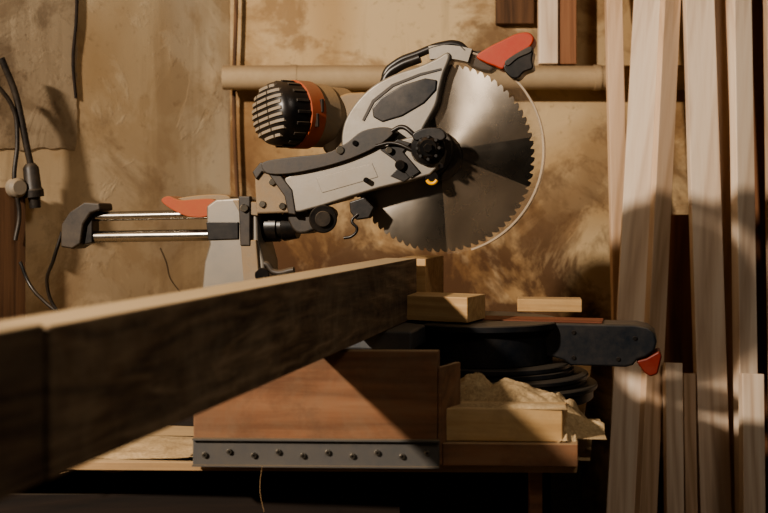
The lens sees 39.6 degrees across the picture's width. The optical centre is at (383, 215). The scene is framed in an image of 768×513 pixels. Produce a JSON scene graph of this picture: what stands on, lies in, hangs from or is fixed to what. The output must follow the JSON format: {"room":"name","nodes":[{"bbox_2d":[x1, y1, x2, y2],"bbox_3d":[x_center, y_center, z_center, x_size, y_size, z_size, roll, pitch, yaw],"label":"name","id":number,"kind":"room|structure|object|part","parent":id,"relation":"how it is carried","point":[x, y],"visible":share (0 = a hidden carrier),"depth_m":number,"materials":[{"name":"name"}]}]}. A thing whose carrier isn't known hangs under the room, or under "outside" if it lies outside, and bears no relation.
{"room":"woodworking workshop","nodes":[
{"label":"woodworking workshop","id":0,"kind":"room"},
{"bbox_2d":[0,0,229,315],"bbox_3d":[-1.322,-0.230,1.356,0.162,2.700,2.826,0,0,41],"label":"wall","id":1,"kind":"structure","parent":0,"point":[153,106],"depth_m":2.17,"materials":[{"name":"beige paint"}]},
{"bbox_2d":[0,57,43,240],"bbox_3d":[-0.668,-0.120,1.936,0.103,0.330,0.036,0,0,-38],"label":"hanging cable","id":2,"kind":"object","parent":1,"relation":"hanging from","point":[31,188],"visible":1,"depth_m":1.93,"materials":[{"name":"black plastic"}]},
{"bbox_3d":[-0.679,-0.101,1.915,0.008,0.292,0.061,0,0,42],"label":"cord","id":3,"kind":"part","parent":2,"relation":"part of","materials":[{"name":"black plastic"}]},
{"bbox_3d":[-0.665,-0.187,1.931,0.012,0.198,0.070,0,0,42],"label":"cord","id":4,"kind":"part","parent":2,"relation":"part of","materials":[{"name":"black plastic"}]},
{"bbox_2d":[0,0,77,150],"bbox_3d":[-0.685,-0.326,1.967,0.002,0.417,0.272,0,0,42],"label":"plaster patch","id":5,"kind":"object","parent":1,"relation":"attached to","point":[36,36],"visible":0.95,"depth_m":2.01,"materials":[{"name":"beige paint"}]},
{"bbox_2d":[71,0,77,97],"bbox_3d":[-0.597,-0.381,2.061,0.008,0.306,0.015,0,0,42],"label":"cable","id":6,"kind":"object","parent":1,"relation":"attached to","point":[76,1],"visible":1,"depth_m":2.06,"materials":[{"name":"black rubber"}]},
{"bbox_2d":[160,248,178,290],"bbox_3d":[-0.447,0.113,2.231,0.002,0.095,0.052,0,0,42],"label":"crack","id":7,"kind":"object","parent":1,"relation":"attached to","point":[160,248],"visible":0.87,"depth_m":2.23,"materials":[{"name":"brown"}]},
{"bbox_2d":[401,255,443,292],"bbox_3d":[0.057,0.108,1.695,0.050,0.085,0.148,0,0,14],"label":"timber offcut","id":8,"kind":"object","parent":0,"point":[430,268],"depth_m":1.67,"materials":[{"name":"brown wood"}]},
{"bbox_2d":[230,0,688,512],"bbox_3d":[0.875,-0.230,2.410,2.650,2.700,0.120,0,0,0],"label":"wall","id":9,"kind":"structure","parent":0,"point":[560,247],"depth_m":2.35,"materials":[{"name":"paint"}]},
{"bbox_2d":[232,0,239,196],"bbox_3d":[-0.322,-0.530,2.327,0.018,1.900,0.012,0,0,0],"label":"conduit","id":10,"kind":"object","parent":9,"relation":"attached to","point":[235,30],"visible":0.51,"depth_m":2.32,"materials":[{"name":"brown metal"}]},
{"bbox_2d":[221,65,684,90],"bbox_3d":[0.677,-0.297,2.306,2.045,0.055,0.088,0,0,0],"label":"pipe","id":11,"kind":"object","parent":9,"relation":"attached to","point":[234,77],"visible":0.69,"depth_m":2.27,"materials":[{"name":"beige paint"}]},
{"bbox_2d":[538,0,557,64],"bbox_3d":[0.351,-0.702,2.286,0.040,0.756,0.028,0,0,0],"label":"batten","id":12,"kind":"object","parent":11,"relation":"on","point":[547,9],"visible":1,"depth_m":2.27,"materials":[{"name":"beige wood"}]},
{"bbox_2d":[557,0,576,65],"bbox_3d":[0.393,-0.652,2.295,0.038,0.656,0.030,0,0,0],"label":"batten","id":13,"kind":"object","parent":11,"relation":"on","point":[567,9],"visible":0.98,"depth_m":2.28,"materials":[{"name":"brown wood"}]},
{"bbox_2d":[495,0,533,24],"bbox_3d":[0.286,-0.750,2.337,0.083,0.661,0.023,0,0,0],"label":"board","id":14,"kind":"object","parent":9,"relation":"attached to","point":[507,12],"visible":1,"depth_m":2.33,"materials":[{"name":"brown wood"}]},
{"bbox_3d":[-0.100,1.145,0.450,5.000,0.050,4.100,0,0,0],"label":"floor","id":15,"kind":"structure","parent":0,"visible":0},
{"bbox_2d":[0,188,24,320],"bbox_3d":[-0.704,0.534,1.924,0.028,1.171,0.109,0,0,42],"label":"post","id":16,"kind":"object","parent":15,"relation":"on","point":[12,280],"visible":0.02,"depth_m":1.94,"materials":[{"name":"brown wood"}]},
{"bbox_2d":[0,349,606,512],"bbox_3d":[-0.225,0.639,1.714,1.308,0.962,0.972,0,0,0],"label":"workbench","id":17,"kind":"object","parent":15,"relation":"on","point":[347,430],"visible":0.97,"depth_m":1.25,"materials":[{"name":"brown wood"}]},
{"bbox_2d":[68,469,263,510],"bbox_3d":[-0.259,0.313,1.254,0.249,0.053,0.024,0,0,9],"label":"strands","id":18,"kind":"object","parent":17,"relation":"attached to","point":[261,469],"visible":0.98,"depth_m":1.24,"materials":[{"name":"brown wood"}]},
{"bbox_3d":[-0.390,0.360,1.314,0.820,0.040,0.020,0,0,-1],"label":"rail","id":19,"kind":"part","parent":17,"relation":"part of","materials":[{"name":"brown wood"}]},
{"bbox_3d":[-0.079,0.209,1.252,0.289,0.105,0.017,0,0,2],"label":"infeed panel","id":20,"kind":"part","parent":17,"relation":"part of","materials":[{"name":"brown wood"}]},
{"bbox_2d":[19,32,661,404],"bbox_3d":[-0.115,-0.002,1.669,1.061,0.531,0.436,0,0,14],"label":"saw","id":21,"kind":"object","parent":17,"relation":"on","point":[438,154],"visible":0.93,"depth_m":1.58,"materials":[{"name":"metal"}]},
{"bbox_3d":[-0.576,0.125,1.804,0.105,0.096,0.010,0,0,25],"label":"power cord","id":22,"kind":"part","parent":21,"relation":"part of","materials":[{"name":"black plastic"}]},
{"bbox_3d":[-0.528,0.109,1.764,0.078,0.167,0.038,0,0,14],"label":"power cord","id":23,"kind":"part","parent":21,"relation":"part of","materials":[{"name":"black plastic"}]},
{"bbox_3d":[-0.345,-0.002,1.705,0.318,0.021,0.015,0,0,14],"label":"slide rail","id":24,"kind":"part","parent":21,"relation":"part of","materials":[{"name":"silver metal"}]},
{"bbox_3d":[-0.345,0.031,1.705,0.318,0.025,0.019,0,0,14],"label":"slide rail","id":25,"kind":"part","parent":21,"relation":"part of","materials":[{"name":"silver metal"}]},
{"bbox_3d":[-0.299,-0.014,1.681,0.094,0.034,0.040,0,0,14],"label":"orange lock lever","id":26,"kind":"part","parent":21,"relation":"part of","materials":[{"name":"plastic"}]},
{"bbox_2d":[0,258,416,479],"bbox_3d":[-0.094,0.107,1.109,0.048,0.088,1.014,0,0,14],"label":"timber beam","id":27,"kind":"object","parent":21,"relation":"on","point":[116,375],"visible":0.83,"depth_m":0.80,"materials":[{"name":"brown wood"}]},
{"bbox_2d":[0,323,42,500],"bbox_3d":[-0.234,0.107,0.547,0.049,0.090,0.140,0,0,14],"label":"beam tail","id":28,"kind":"structure","parent":27,"relation":"attached to","point":[21,345],"depth_m":0.59,"materials":[{"name":"brown wood"}]},
{"bbox_3d":[-0.213,-0.012,1.626,0.012,0.012,0.011,0,0,-7],"label":"support knob","id":29,"kind":"part","parent":21,"relation":"part of","materials":[{"name":"black metal"}]},
{"bbox_3d":[-0.167,0.080,1.630,0.062,0.024,0.010,0,0,14],"label":"bevel lever","id":30,"kind":"part","parent":21,"relation":"part of","materials":[{"name":"black plastic"}]},
{"bbox_3d":[-0.099,-0.046,1.650,0.096,0.081,0.059,0,0,14],"label":"arm","id":31,"kind":"part","parent":21,"relation":"part of","materials":[{"name":"metal"}]},
{"bbox_3d":[-0.092,0.005,1.617,0.042,0.042,0.052,0,0,-3],"label":"pivot knob","id":32,"kind":"part","parent":21,"relation":"part of","materials":[{"name":"black plastic"}]},
{"bbox_3d":[-0.081,-0.096,1.601,0.205,0.068,0.036,0,0,14],"label":"arm","id":33,"kind":"part","parent":21,"relation":"part of","materials":[{"name":"black plastic"}]},
{"bbox_3d":[-0.091,-0.155,1.662,0.079,0.099,0.098,0,0,-41],"label":"motor","id":34,"kind":"part","parent":21,"relation":"part of","materials":[{"name":"metal"}]},
{"bbox_3d":[-0.055,-0.056,1.585,0.095,0.044,0.002,0,0,14],"label":"arm plate","id":35,"kind":"part","parent":21,"relation":"part of","materials":[{"name":"grey metal"}]},
{"bbox_3d":[-0.029,-0.061,1.591,0.244,0.112,0.026,0,0,14],"label":"arm","id":36,"kind":"part","parent":21,"relation":"part of","materials":[{"name":"metal"}]},
{"bbox_3d":[0.025,-0.220,1.604,0.065,0.048,0.015,0,0,14],"label":"carry handle","id":37,"kind":"part","parent":21,"relation":"part of","materials":[{"name":"black plastic"}]},
{"bbox_3d":[0.061,-0.230,1.595,0.133,0.063,0.012,0,0,14],"label":"carry handle","id":38,"kind":"part","parent":21,"relation":"part of","materials":[{"name":"black plastic"}]},
{"bbox_3d":[0.063,-0.099,1.550,0.052,0.052,0.057,0,0,14],"label":"arbor knob","id":39,"kind":"part","parent":21,"relation":"part of","materials":[{"name":"black plastic"}]},
{"bbox_3d":[0.066,-0.118,1.541,0.050,0.020,0.008,0,0,14],"label":"guard lever","id":40,"kind":"part","parent":21,"relation":"part of","materials":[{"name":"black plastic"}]},
{"bbox_2d":[407,292,484,322],"bbox_3d":[0.082,0.132,1.550,0.112,0.036,0.075,0,0,25],"label":"wood block","id":41,"kind":"object","parent":21,"relation":"on","point":[421,306],"visible":0.78,"depth_m":1.51,"materials":[{"name":"brown wood"}]},
{"bbox_3d":[0.084,-0.087,1.600,0.283,0.283,0.003,0,0,14],"label":"blade","id":42,"kind":"part","parent":21,"relation":"part of","materials":[{"name":"silver metal"}]},
{"bbox_3d":[0.144,-0.229,1.591,0.052,0.033,0.024,0,0,14],"label":"handle stem","id":43,"kind":"part","parent":21,"relation":"part of","materials":[{"name":"black plastic"}]},
{"bbox_3d":[0.198,-0.232,1.559,0.040,0.027,0.026,0,0,14],"label":"handle trigger lever","id":44,"kind":"part","parent":21,"relation":"part of","materials":[{"name":"black plastic"}]},
{"bbox_2d":[517,297,581,311],"bbox_3d":[0.262,0.140,1.690,0.100,0.020,0.050,0,0,8],"label":"wood block","id":45,"kind":"object","parent":21,"relation":"on","point":[524,304],"visible":1,"depth_m":1.67,"materials":[{"name":"brown wood"}]},
{"bbox_3d":[0.261,0.183,1.557,0.265,0.060,0.068,0,0,14],"label":"table arm","id":46,"kind":"part","parent":21,"relation":"part of"},
{"bbox_3d":[0.379,0.208,1.523,0.034,0.035,0.050,0,0,14],"label":"detent lever","id":47,"kind":"part","parent":21,"relation":"part of","materials":[{"name":"red plastic"}]},
{"bbox_3d":[0.158,0.277,1.299,0.163,0.026,0.144,0,0,7],"label":"plate","id":48,"kind":"part","parent":17,"relation":"part of","materials":[{"name":"brown wood"}]},
{"bbox_3d":[0.020,0.720,2.170,0.760,0.800,0.020,0,0,0],"label":"panel","id":49,"kind":"part","parent":17,"relation":"part of","materials":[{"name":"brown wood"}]},
{"bbox_3d":[0.360,0.710,2.140,0.060,0.820,0.060,0,0,0],"label":"leg","id":50,"kind":"part","parent":17,"relation":"part of","materials":[{"name":"brown wood"}]},
{"bbox_2d":[604,0,625,378],"bbox_3d":[0.484,0.066,2.195,0.034,2.094,0.243,0,0,0],"label":"plank","id":51,"kind":"object","parent":15,"relation":"on","point":[614,41],"visible":0.5,"depth_m":2.21,"materials":[{"name":"beige wood"}]},
{"bbox_2d":[606,0,659,512],"bbox_3d":[0.491,0.066,2.093,0.057,2.099,0.482,0,0,27],"label":"plank","id":52,"kind":"object","parent":15,"relation":"on","point":[626,391],"visible":1,"depth_m":2.09,"materials":[{"name":"beige wood"}]},
{"bbox_2d":[634,0,680,512],"bbox_3d":[0.534,0.066,2.083,0.043,2.101,0.493,0,0,27],"label":"plank","id":53,"kind":"object","parent":15,"relation":"on","point":[649,436],"visible":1,"depth_m":2.07,"materials":[{"name":"beige wood"}]},
{"bbox_2d":[662,363,683,512],"bbox_3d":[0.534,0.695,1.960,0.036,0.838,0.150,0,0,11],"label":"plank","id":54,"kind":"object","parent":15,"relation":"on","point":[673,449],"visible":1,"depth_m":1.99,"materials":[{"name":"brown wood"}]},
{"bbox_2d":[664,215,692,372],"bbox_3d":[0.613,0.555,2.184,0.069,1.116,0.108,0,0,-1],"label":"plank","id":55,"kind":"object","parent":15,"relation":"on","point":[678,334],"visible":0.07,"depth_m":2.20,"materials":[{"name":"brown wood"}]},
{"bbox_2d":[683,373,697,512],"bbox_3d":[0.576,0.707,2.001,0.026,0.812,0.133,0,0,9],"label":"plank","id":56,"kind":"object","parent":15,"relation":"on","point":[689,381],"visible":0.75,"depth_m":2.02,"materials":[{"name":"brown wood"}]},
{"bbox_2d":[682,0,731,512],"bbox_3d":[0.633,0.066,2.094,0.060,2.096,0.343,0,0,5],"label":"plank","id":57,"kind":"object","parent":15,"relation":"on","point":[699,31],"visible":1,"depth_m":2.08,"materials":[{"name":"beige wood"}]},
{"bbox_2d":[715,0,734,512],"bbox_3d":[0.686,0.066,2.135,0.042,2.096,0.341,0,0,10],"label":"plank","id":58,"kind":"object","parent":15,"relation":"on","point":[721,6],"visible":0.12,"depth_m":2.14,"materials":[{"name":"beige wood"}]},
{"bbox_2d":[728,0,757,512],"bbox_3d":[0.699,0.066,2.074,0.045,2.098,0.363,0,0,13],"label":"plank","id":59,"kind":"object","parent":15,"relation":"on","point":[742,176],"visible":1,"depth_m":2.08,"materials":[{"name":"beige wood"}]},
{"bbox_2d":[738,373,765,512],"bbox_3d":[0.650,0.699,1.878,0.044,0.831,0.142,0,0,15],"label":"plank","id":60,"kind":"object","parent":15,"relation":"on","point":[750,385],"visible":1,"depth_m":1.91,"materials":[{"name":"beige wood"}]},
{"bbox_2d":[752,0,767,512],"bbox_3d":[0.773,0.066,2.185,0.038,2.095,0.251,0,0,10],"label":"plank","id":61,"kind":"object","parent":15,"relation":"on","point":[757,5],"visible":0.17,"depth_m":2.19,"materials":[{"name":"brown wood"}]},
{"bbox_2d":[763,0,767,401],"bbox_3d":[0.786,0.066,2.090,0.072,2.097,0.344,0,0,16],"label":"plank","id":62,"kind":"object","parent":15,"relation":"on","point":[765,2],"visible":1,"depth_m":2.12,"materials":[{"name":"brown wood"}]}
]}

